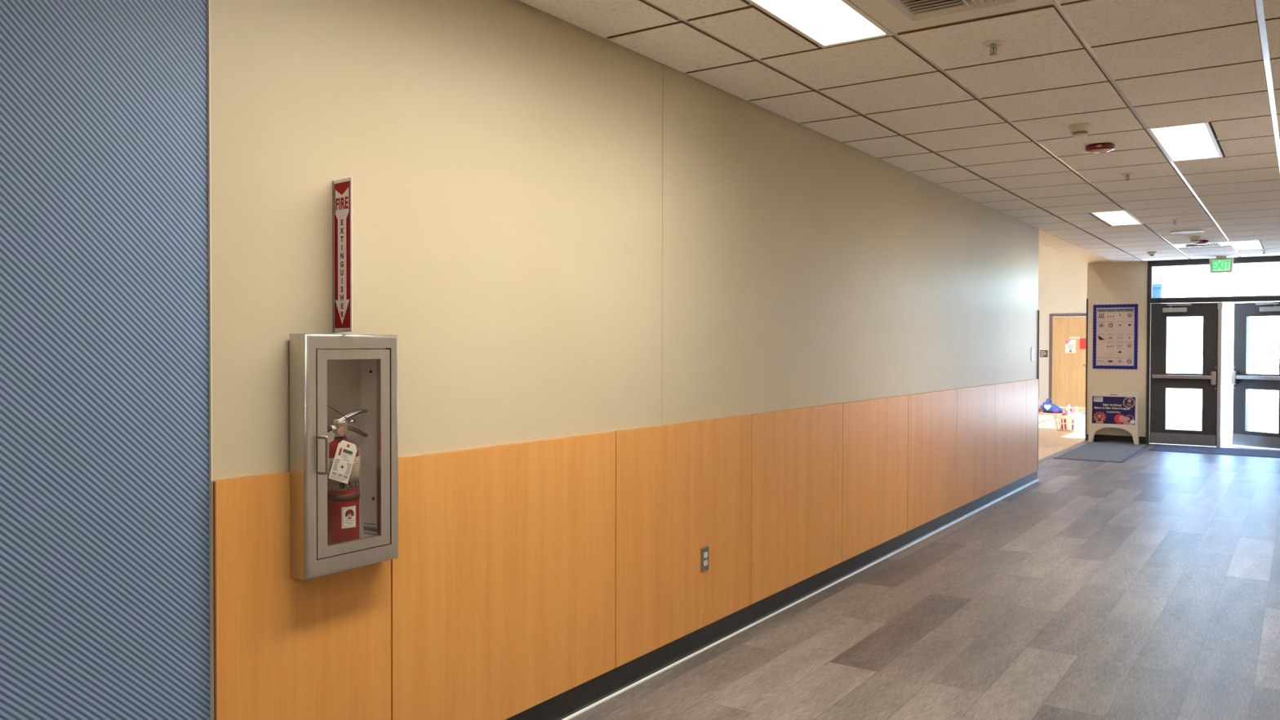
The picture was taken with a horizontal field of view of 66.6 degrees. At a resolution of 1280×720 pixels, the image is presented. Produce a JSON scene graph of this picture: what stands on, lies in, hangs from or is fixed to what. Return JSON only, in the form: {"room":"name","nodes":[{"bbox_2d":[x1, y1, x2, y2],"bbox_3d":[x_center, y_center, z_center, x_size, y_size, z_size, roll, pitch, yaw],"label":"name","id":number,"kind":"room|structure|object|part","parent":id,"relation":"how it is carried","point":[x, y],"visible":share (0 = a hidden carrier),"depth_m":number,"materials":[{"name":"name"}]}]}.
{"room":"school corridor","nodes":[
{"label":"school corridor","id":0,"kind":"room"},
{"bbox_2d":[0,0,1113,719],"bbox_3d":[-0.115,-0.765,4.336,0.361,4.300,25.050,1,1,34],"label":"wall","id":1,"kind":"structure","parent":0,"point":[561,228],"depth_m":3.01,"materials":[{"name":"beige paint"}]},
{"bbox_3d":[-2.113,0.083,1.124,0.004,2.699,3.472,1,1,34],"label":"blue ribbed panel","id":2,"kind":"part","parent":1,"relation":"part of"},
{"bbox_2d":[208,471,391,719],"bbox_3d":[-0.957,0.808,2.814,0.024,0.986,0.605,1,1,34],"label":"wall panel","id":3,"kind":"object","parent":1,"relation":"attached to","point":[282,646],"depth_m":2.72,"materials":[{"name":"brown wood"}]},
{"bbox_2d":[332,177,352,332],"bbox_3d":[-0.869,-0.304,2.838,0.023,0.445,0.108,-1,1,-37],"label":"sign","id":4,"kind":"object","parent":1,"relation":"attached to","point":[342,212],"visible":1,"depth_m":2.83,"materials":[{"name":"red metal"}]},
{"bbox_2d":[289,333,398,579],"bbox_3d":[-0.873,0.267,2.869,0.166,0.686,0.338,1,1,34],"label":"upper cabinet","id":5,"kind":"object","parent":1,"relation":"attached to","point":[345,373],"visible":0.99,"depth_m":2.85,"materials":[{"name":"metal"}]},
{"bbox_3d":[-0.887,0.267,2.729,0.035,0.111,0.012,1,1,22],"label":"handle","id":6,"kind":"part","parent":5,"relation":"part of","materials":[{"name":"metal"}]},
{"bbox_2d":[327,405,368,544],"bbox_3d":[-0.891,0.345,2.886,0.111,0.433,0.183,0,1,8],"label":"fire extinguisher","id":7,"kind":"object","parent":5,"relation":"in","point":[343,499],"visible":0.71,"depth_m":2.85,"materials":[{"name":"red metal"}]},
{"bbox_2d":[328,427,356,484],"bbox_3d":[-0.876,0.279,2.836,0.036,0.165,0.102,1,1,34],"label":"tag","id":8,"kind":"object","parent":7,"relation":"hanging from","point":[345,453],"visible":1,"depth_m":2.83,"materials":[{"name":"white paper"}]},
{"bbox_3d":[-0.866,0.169,2.914,0.023,0.038,0.108,1,1,34],"label":"lever","id":9,"kind":"part","parent":7,"relation":"part of","materials":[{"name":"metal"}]},
{"bbox_3d":[-0.855,0.215,2.932,0.013,0.044,0.084,1,1,34],"label":"carry handle","id":10,"kind":"part","parent":7,"relation":"part of","materials":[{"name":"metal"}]},
{"bbox_3d":[-0.838,0.264,2.845,0.018,0.588,0.263,1,1,34],"label":"door","id":11,"kind":"part","parent":5,"relation":"part of","materials":[{"name":"metal"}]},
{"bbox_2d":[391,431,615,719],"bbox_3d":[-0.448,0.797,3.561,0.024,0.986,1.202,1,1,34],"label":"wall panel","id":12,"kind":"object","parent":1,"relation":"attached to","point":[503,574],"depth_m":3.47,"materials":[{"name":"brown wood"}]},
{"bbox_3d":[1.571,-0.543,6.502,0.013,1.605,9.577,1,1,34],"label":"beige wall panel","id":13,"kind":"part","parent":1,"relation":"part of","materials":[{"name":"beige paint"}]},
{"bbox_2d":[612,414,751,667],"bbox_3d":[0.230,0.782,4.554,0.024,0.986,1.202,1,1,34],"label":"wall panel","id":14,"kind":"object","parent":1,"relation":"attached to","point":[682,489],"depth_m":4.45,"materials":[{"name":"brown wood"}]},
{"bbox_2d":[701,546,709,572],"bbox_3d":[0.312,0.949,4.648,0.008,0.115,0.070,1,1,34],"label":"wall outlet","id":15,"kind":"object","parent":1,"relation":"attached to","point":[705,550],"visible":1,"depth_m":4.64,"materials":[{"name":"metal"}]},
{"bbox_2d":[703,560,707,565],"bbox_3d":[0.313,0.969,4.647,0.004,0.025,0.034,1,1,34],"label":"socket","id":16,"kind":"object","parent":15,"relation":"attached to","point":[705,562],"depth_m":4.64,"materials":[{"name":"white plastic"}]},
{"bbox_2d":[703,551,707,557],"bbox_3d":[0.313,0.930,4.647,0.004,0.025,0.034,1,1,34],"label":"socket","id":17,"kind":"object","parent":15,"relation":"attached to","point":[705,553],"depth_m":4.64,"materials":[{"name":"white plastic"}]},
{"bbox_2d":[505,471,1039,719],"bbox_3d":[-1.375,1.364,2.200,0.038,0.106,20.050,1,1,34],"label":"baseboard","id":18,"kind":"structure","parent":1,"relation":"attached to","point":[566,705],"depth_m":4.86,"materials":[{"name":"black rubber"}]},
{"bbox_2d":[750,403,842,604],"bbox_3d":[0.908,0.768,5.547,0.024,0.986,1.202,1,1,34],"label":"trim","id":19,"kind":"structure","parent":1,"relation":"attached to","point":[797,454],"depth_m":5.47,"materials":[{"name":"brown wood"}]},
{"bbox_2d":[841,395,907,561],"bbox_3d":[1.585,0.753,6.539,0.024,0.986,1.202,1,1,34],"label":"trim","id":20,"kind":"structure","parent":1,"relation":"attached to","point":[875,431],"depth_m":6.47,"materials":[{"name":"brown wood"}]},
{"bbox_2d":[906,388,957,531],"bbox_3d":[2.263,0.739,7.532,0.024,0.986,1.202,1,1,34],"label":"trim","id":21,"kind":"structure","parent":1,"relation":"attached to","point":[931,415],"depth_m":7.48,"materials":[{"name":"brown wood"}]},
{"bbox_2d":[955,384,995,508],"bbox_3d":[2.941,0.724,8.525,0.024,0.986,1.202,1,1,34],"label":"wall panel","id":22,"kind":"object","parent":1,"relation":"attached to","point":[975,412],"depth_m":8.47,"materials":[{"name":"brown wood"}]},
{"bbox_2d":[994,380,1026,490],"bbox_3d":[3.619,0.709,9.518,0.024,0.986,1.202,1,1,34],"label":"wall panel","id":23,"kind":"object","parent":1,"relation":"attached to","point":[1011,397],"depth_m":9.48,"materials":[{"name":"brown wood"}]},
{"bbox_2d":[1025,378,1038,475],"bbox_3d":[4.115,0.699,10.246,0.024,0.986,0.560,1,1,34],"label":"wall panel","id":24,"kind":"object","parent":1,"relation":"attached to","point":[1032,385],"depth_m":10.22,"materials":[{"name":"brown wood"}]},
{"bbox_2d":[1030,346,1034,361],"bbox_3d":[4.135,-0.062,10.254,0.005,0.160,0.170,1,1,34],"label":"wall plate","id":25,"kind":"object","parent":1,"relation":"attached to","point":[1032,353],"visible":1,"depth_m":10.23,"materials":[{"name":"grey plastic"}]},
{"bbox_2d":[1037,310,1039,470],"bbox_3d":[4.121,0.323,10.567,0.390,1.720,0.016,1,1,34],"label":"trim","id":26,"kind":"structure","parent":1,"relation":"attached to","point":[1038,311],"depth_m":10.45,"materials":[{"name":"grey metal"}]},
{"bbox_2d":[1038,440,1088,462],"bbox_3d":[5.379,1.258,12.756,0.070,0.006,4.984,1,1,34],"label":"trim","id":27,"kind":"structure","parent":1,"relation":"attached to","point":[1082,442],"depth_m":13.26,"materials":[{"name":"grey"}]},
{"bbox_2d":[517,0,1279,262],"bbox_3d":[1.166,-1.299,3.445,2.750,0.022,25.063,1,1,34],"label":"ceiling","id":28,"kind":"structure","parent":0,"point":[932,104],"depth_m":4.82,"materials":[{"name":"tile"}]},
{"bbox_2d":[745,0,893,48],"bbox_3d":[0.543,-1.343,3.470,0.305,0.104,1.219,1,1,34],"label":"ceiling light","id":29,"kind":"object","parent":28,"relation":"attached to","point":[824,23],"visible":0.77,"depth_m":3.75,"materials":[{"name":"white paint"}]},
{"bbox_2d":[849,0,1054,33],"bbox_3d":[1.089,-1.323,3.460,0.604,0.060,0.591,1,1,34],"label":"ceiling vent","id":30,"kind":"object","parent":28,"relation":"in","point":[895,15],"visible":1,"depth_m":3.62,"materials":[{"name":"white metal"}]},
{"bbox_3d":[1.119,-1.309,3.444,0.007,0.022,0.335,1,1,34],"label":"blade","id":31,"kind":"part","parent":30,"relation":"part of","materials":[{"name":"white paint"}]},
{"bbox_3d":[1.141,-1.308,3.429,0.007,0.022,0.335,1,1,34],"label":"blade","id":32,"kind":"part","parent":30,"relation":"part of","materials":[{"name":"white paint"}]},
{"bbox_2d":[982,40,1004,56],"bbox_3d":[1.446,-1.276,3.983,0.084,0.060,0.084,1,1,34],"label":"sprinkler","id":33,"kind":"object","parent":28,"relation":"attached to","point":[993,44],"visible":1,"depth_m":3.98,"materials":[{"name":"white paint"}]},
{"bbox_2d":[1068,123,1091,137],"bbox_3d":[2.473,-1.287,5.473,0.116,0.062,0.116,1,1,34],"label":"smoke detector","id":34,"kind":"object","parent":28,"relation":"attached to","point":[1079,130],"visible":1,"depth_m":5.44,"materials":[{"name":"beige plastic"}]},
{"bbox_2d":[1085,142,1115,153],"bbox_3d":[2.839,-1.302,6.008,0.166,0.047,0.169,1,1,34],"label":"fire alarm","id":35,"kind":"object","parent":28,"relation":"attached to","point":[1100,148],"visible":1,"depth_m":5.96,"materials":[{"name":"red plastic"}]},
{"bbox_2d":[1090,209,1143,226],"bbox_3d":[4.667,-1.431,9.512,0.305,0.104,1.219,1,1,34],"label":"ceiling light","id":36,"kind":"object","parent":28,"relation":"attached to","point":[1124,217],"visible":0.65,"depth_m":9.55,"materials":[{"name":"white paint"}]},
{"bbox_2d":[1120,172,1133,180],"bbox_3d":[3.503,-1.320,6.997,0.084,0.060,0.084,1,1,34],"label":"sprinkler","id":37,"kind":"object","parent":28,"relation":"attached to","point":[1127,174],"visible":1,"depth_m":6.99,"materials":[{"name":"white paint"}]},
{"bbox_2d":[1146,251,1157,256],"bbox_3d":[6.763,-1.399,12.860,0.124,0.058,0.124,1,1,34],"label":"ceiling sensor","id":38,"kind":"object","parent":28,"relation":"attached to","point":[1150,253],"visible":1,"depth_m":12.82,"materials":[{"name":"white plastic"}]},
{"bbox_2d":[1169,219,1179,225],"bbox_3d":[5.254,-1.358,9.568,0.084,0.060,0.084,1,1,34],"label":"sprinkler","id":39,"kind":"object","parent":28,"relation":"attached to","point":[1174,220],"visible":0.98,"depth_m":9.56,"materials":[{"name":"white paint"}]},
{"bbox_2d":[1146,121,1222,162],"bbox_3d":[3.360,-1.377,5.976,0.305,0.104,1.219,1,1,34],"label":"ceiling light","id":40,"kind":"object","parent":28,"relation":"attached to","point":[1193,141],"visible":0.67,"depth_m":5.97,"materials":[{"name":"white paint"}]},
{"bbox_2d":[1169,229,1204,234],"bbox_3d":[5.919,-1.385,10.542,0.330,0.014,0.330,1,1,34],"label":"ceiling speaker","id":41,"kind":"object","parent":28,"relation":"attached to","point":[1188,231],"visible":1,"depth_m":10.51,"materials":[{"name":"white plastic"}]},
{"bbox_2d":[1173,231,1200,233],"bbox_3d":[5.919,-1.381,10.542,0.290,0.004,0.290,1,1,34],"label":"grille","id":42,"kind":"object","parent":41,"relation":"attached to","point":[1174,232],"depth_m":10.52,"materials":[{"name":"white metal"}]},
{"bbox_2d":[1189,235,1200,242],"bbox_3d":[6.312,-1.369,11.073,0.116,0.062,0.116,1,1,34],"label":"smoke detector","id":43,"kind":"object","parent":28,"relation":"attached to","point":[1193,239],"visible":1,"depth_m":11.04,"materials":[{"name":"beige plastic"}]},
{"bbox_2d":[1192,240,1208,244],"bbox_3d":[6.598,-1.382,11.457,0.166,0.047,0.169,1,1,34],"label":"fire alarm","id":44,"kind":"object","parent":28,"relation":"attached to","point":[1201,242],"visible":0.89,"depth_m":11.40,"materials":[{"name":"red"}]},
{"bbox_2d":[1171,240,1231,248],"bbox_3d":[6.931,-1.449,12.018,0.604,0.060,0.591,1,1,34],"label":"ceiling light","id":45,"kind":"object","parent":28,"relation":"in","point":[1224,243],"visible":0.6,"depth_m":12.10,"materials":[{"name":"white paint"}]},
{"bbox_2d":[1208,256,1233,273],"bbox_3d":[8.079,-1.330,13.536,0.292,0.232,0.090,1,1,34],"label":"exit sign","id":46,"kind":"object","parent":28,"relation":"hanging from","point":[1220,264],"visible":0.99,"depth_m":13.51,"materials":[{"name":"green plastic"}]},
{"bbox_3d":[8.066,-1.312,13.514,0.223,0.148,0.004,1,1,34],"label":"lit panel","id":47,"kind":"part","parent":46,"relation":"part of","materials":[{"name":"green plastic"}]},
{"bbox_2d":[1228,240,1262,249],"bbox_3d":[7.484,-1.466,12.017,0.305,0.104,1.219,1,1,34],"label":"ceiling light","id":48,"kind":"object","parent":28,"relation":"attached to","point":[1242,245],"visible":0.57,"depth_m":12.11,"materials":[{"name":"white paint"}]},
{"bbox_2d":[568,406,1279,719],"bbox_3d":[0.765,1.362,8.942,9.950,0.100,33.600,1,1,34],"label":"floor","id":49,"kind":"structure","parent":0,"point":[1145,586],"depth_m":5.13,"materials":[{"name":"plastic"}]},
{"bbox_2d":[1038,409,1075,414],"bbox_3d":[8.558,1.122,21.128,1.480,0.017,1.280,1,1,34],"label":"play mat","id":50,"kind":"object","parent":49,"relation":"on","point":[1041,412],"visible":0.06,"depth_m":20.48,"materials":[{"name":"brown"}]},
{"bbox_2d":[1039,400,1042,411],"bbox_3d":[8.506,0.971,20.982,0.309,0.289,0.284,1,1,34],"label":"fabric bag","id":51,"kind":"object","parent":50,"relation":"on","point":[1040,402],"visible":0.1,"depth_m":20.88,"materials":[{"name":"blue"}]},
{"bbox_2d":[1041,398,1062,413],"bbox_3d":[8.776,0.966,20.718,0.451,0.310,0.347,1,1,34],"label":"backpack","id":52,"kind":"object","parent":50,"relation":"on","point":[1047,407],"visible":0.97,"depth_m":20.62,"materials":[{"name":"blue fabric"}]},
{"bbox_2d":[1053,413,1085,431],"bbox_3d":[7.283,1.067,16.501,0.478,0.274,0.383,1,1,40],"label":"laundry basket","id":53,"kind":"object","parent":49,"relation":"on","point":[1082,417],"visible":0.88,"depth_m":16.40,"materials":[{"name":"white plastic"}]},
{"bbox_2d":[1061,410,1065,429],"bbox_3d":[7.179,1.028,16.516,0.072,0.335,0.072,1,1,34],"label":"plastic bottle","id":54,"kind":"object","parent":53,"relation":"in","point":[1063,411],"visible":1,"depth_m":16.50,"materials":[{"name":"pink"}]},
{"bbox_2d":[1063,406,1066,429],"bbox_3d":[7.244,0.994,16.593,0.076,0.400,0.076,1,1,34],"label":"plastic bottle","id":55,"kind":"object","parent":53,"relation":"in","point":[1064,407],"visible":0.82,"depth_m":16.57,"materials":[{"name":"pink plastic"}]},
{"bbox_2d":[1066,404,1071,430],"bbox_3d":[7.244,0.976,16.459,0.080,0.440,0.080,1,1,34],"label":"plastic bottle","id":56,"kind":"object","parent":53,"relation":"in","point":[1068,412],"visible":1,"depth_m":16.43,"materials":[{"name":"white plastic"}]},
{"bbox_2d":[1071,413,1076,430],"bbox_3d":[7.314,1.047,16.407,0.072,0.300,0.072,1,1,34],"label":"plastic bottle","id":57,"kind":"object","parent":53,"relation":"in","point":[1073,414],"visible":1,"depth_m":16.39,"materials":[{"name":"purple"}]},
{"bbox_2d":[1075,406,1079,428],"bbox_3d":[7.390,0.991,16.487,0.076,0.410,0.076,1,1,34],"label":"plastic bottle","id":58,"kind":"object","parent":53,"relation":"in","point":[1077,414],"visible":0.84,"depth_m":16.46,"materials":[{"name":"white plastic"}]},
{"bbox_2d":[1053,441,1149,462],"bbox_3d":[6.349,1.248,13.326,0.810,0.010,2.540,1,1,34],"label":"floor mat","id":59,"kind":"object","parent":49,"relation":"on","point":[1091,451],"visible":1,"depth_m":13.11,"materials":[{"name":"grey"}]},
{"bbox_2d":[1088,390,1138,444],"bbox_3d":[7.052,0.845,14.498,0.670,0.782,0.158,1,1,32],"label":"sandwich board","id":60,"kind":"object","parent":49,"relation":"on","point":[1107,410],"visible":1,"depth_m":14.46,"materials":[{"name":"beige plastic"}]},
{"bbox_2d":[1148,444,1279,457],"bbox_3d":[8.129,1.254,13.256,2.050,0.010,0.930,1,1,34],"label":"floor mat","id":61,"kind":"object","parent":49,"relation":"on","point":[1198,450],"visible":1,"depth_m":13.34,"materials":[{"name":"grey"}]},
{"bbox_2d":[1038,244,1087,404],"bbox_3d":[8.793,-1.058,23.594,6.640,4.300,0.150,1,1,34],"label":"wall","id":62,"kind":"structure","parent":0,"point":[1062,277],"depth_m":22.86,"materials":[{"name":"beige paint"}]},
{"bbox_2d":[1040,350,1047,357],"bbox_3d":[9.539,-0.149,23.002,0.170,0.165,0.007,1,1,34],"label":"plaque","id":63,"kind":"object","parent":62,"relation":"attached to","point":[1043,353],"visible":1,"depth_m":23.00,"materials":[{"name":"grey"}]},
{"bbox_2d":[1048,313,1086,407],"bbox_3d":[10.060,0.015,22.669,1.000,2.190,0.135,1,1,34],"label":"door","id":64,"kind":"structure","parent":62,"relation":"in","point":[1067,371],"depth_m":22.72,"materials":[{"name":"brown wood"}]},
{"bbox_2d":[1065,339,1075,353],"bbox_3d":[10.021,-0.315,22.667,0.230,0.310,0.003,1,1,34],"label":"paper notice","id":65,"kind":"object","parent":64,"relation":"attached to","point":[1070,344],"visible":1,"depth_m":22.66,"materials":[{"name":"white paper"}]},
{"bbox_2d":[1080,338,1085,349],"bbox_3d":[10.279,-0.374,22.491,0.225,0.245,0.002,1,1,34],"label":"paper","id":66,"kind":"object","parent":64,"relation":"attached to","point":[1082,341],"visible":0.64,"depth_m":22.52,"materials":[{"name":"red paper"}]},
{"bbox_2d":[1086,261,1147,444],"bbox_3d":[8.122,-0.903,13.974,3.120,4.300,0.160,1,1,34],"label":"wall","id":67,"kind":"structure","parent":0,"point":[1108,282],"depth_m":14.53,"materials":[{"name":"beige paint"}]},
{"bbox_2d":[1084,298,1088,440],"bbox_3d":[6.793,0.150,14.809,0.023,2.160,0.024,1,1,34],"label":"trim","id":68,"kind":"structure","parent":67,"relation":"attached to","point":[1086,333],"depth_m":14.80,"materials":[{"name":"black metal"}]},
{"bbox_2d":[1092,303,1137,368],"bbox_3d":[7.109,-0.349,14.571,0.611,0.968,0.007,1,1,34],"label":"poster","id":69,"kind":"object","parent":67,"relation":"attached to","point":[1115,328],"visible":1,"depth_m":14.57,"materials":[{"name":"paper"}]},
{"bbox_2d":[1086,434,1146,444],"bbox_3d":[7.123,1.183,14.580,0.798,0.105,0.016,1,1,34],"label":"baseboard","id":70,"kind":"structure","parent":67,"relation":"attached to","point":[1098,437],"depth_m":14.58,"materials":[{"name":"black rubber"}]},
{"bbox_2d":[1149,302,1217,446],"bbox_3d":[7.848,0.203,14.070,0.850,2.048,0.125,1,1,34],"label":"door","id":71,"kind":"structure","parent":67,"relation":"in","point":[1160,380],"depth_m":14.07,"materials":[{"name":"grey metal"}]},
{"bbox_3d":[7.788,-0.778,14.070,0.310,0.055,0.032,1,1,34],"label":"closer arm","id":72,"kind":"part","parent":71,"relation":"part of","materials":[{"name":"silver metal"}]},
{"bbox_3d":[7.851,1.145,14.093,0.826,0.156,0.005,1,1,34],"label":"kick plate","id":73,"kind":"part","parent":71,"relation":"part of","materials":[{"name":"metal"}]},
{"bbox_2d":[1146,255,1279,451],"bbox_3d":[8.247,-0.101,13.837,1.861,2.700,0.145,1,1,34],"label":"trim","id":74,"kind":"structure","parent":67,"relation":"attached to","point":[1272,258],"depth_m":13.88,"materials":[{"name":"brown metal"}]},
{"bbox_2d":[1150,260,1279,298],"bbox_3d":[8.246,-1.130,13.822,1.773,0.490,0.045,1,1,34],"label":"window","id":75,"kind":"structure","parent":67,"relation":"in","point":[1152,266],"depth_m":13.95,"materials":[{"name":"clear glass"}]},
{"bbox_2d":[1152,262,1279,267],"bbox_3d":[9.382,-1.611,13.926,4.700,0.376,1.180,1,1,34],"label":"canopy","id":76,"kind":"object","parent":67,"relation":"attached to","point":[1264,262],"visible":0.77,"depth_m":14.84,"materials":[{"name":"white"}]},
{"bbox_2d":[1231,302,1279,448],"bbox_3d":[8.788,0.210,13.745,0.125,2.048,0.855,0,1,-26],"label":"door","id":77,"kind":"structure","parent":67,"relation":"in","point":[1242,381],"depth_m":13.97,"materials":[{"name":"grey metal"}]},
{"bbox_3d":[8.794,1.152,13.764,0.005,0.156,0.831,0,1,-26],"label":"kick plate","id":78,"kind":"part","parent":77,"relation":"part of","materials":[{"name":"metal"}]},
{"bbox_3d":[8.798,-0.769,13.663,0.032,0.055,0.310,0,1,-26],"label":"closer arm","id":79,"kind":"part","parent":77,"relation":"part of","materials":[{"name":"silver metal"}]},
{"bbox_2d":[1151,267,1166,297],"bbox_3d":[9.298,-0.971,18.304,0.160,4.300,8.320,1,1,34],"label":"wall","id":80,"kind":"structure","parent":0,"point":[1158,274],"depth_m":20.83,"materials":[{"name":"beige paint"}]},
{"label":"outside","id":81,"kind":"structure","parent":0,"visible":0},
{"bbox_2d":[1165,355,1279,449],"bbox_3d":[60.098,0.592,65.668,150.000,0.105,143.790,1,1,34],"label":"ground","id":82,"kind":"structure","parent":81,"point":[1184,406],"depth_m":24.33,"materials":[{"name":"concrete"}]},
{"bbox_2d":[1151,284,1163,297],"bbox_3d":[10.426,-0.176,19.671,0.200,2.700,0.280,1,1,34],"label":"pillar","id":83,"kind":"structure","parent":82,"relation":"on","point":[1157,291],"depth_m":19.55,"materials":[{"name":"blue"}]},
{"bbox_2d":[1248,348,1279,368],"bbox_3d":[41.148,-0.112,63.965,1.800,1.270,3.950,1,1,34],"label":"car","id":84,"kind":"object","parent":82,"relation":"on","point":[1258,356],"visible":0.88,"depth_m":62.85,"materials":[{"name":"white paint"}]},
{"bbox_2d":[1269,349,1275,374],"bbox_3d":[27.236,0.190,41.969,0.200,1.320,0.065,1,1,34],"label":"street sign","id":85,"kind":"object","parent":82,"relation":"on","point":[1272,352],"visible":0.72,"depth_m":41.95,"materials":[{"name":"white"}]},
{"bbox_3d":[27.240,0.190,41.976,0.050,1.320,0.050,1,1,34],"label":"post","id":86,"kind":"part","parent":85,"relation":"part of","materials":[{"name":"silver metal"}]},
{"bbox_3d":[27.224,-0.320,41.943,0.200,0.280,0.020,1,1,34],"label":"panel","id":87,"kind":"part","parent":85,"relation":"part of","materials":[{"name":"white"}]}
]}

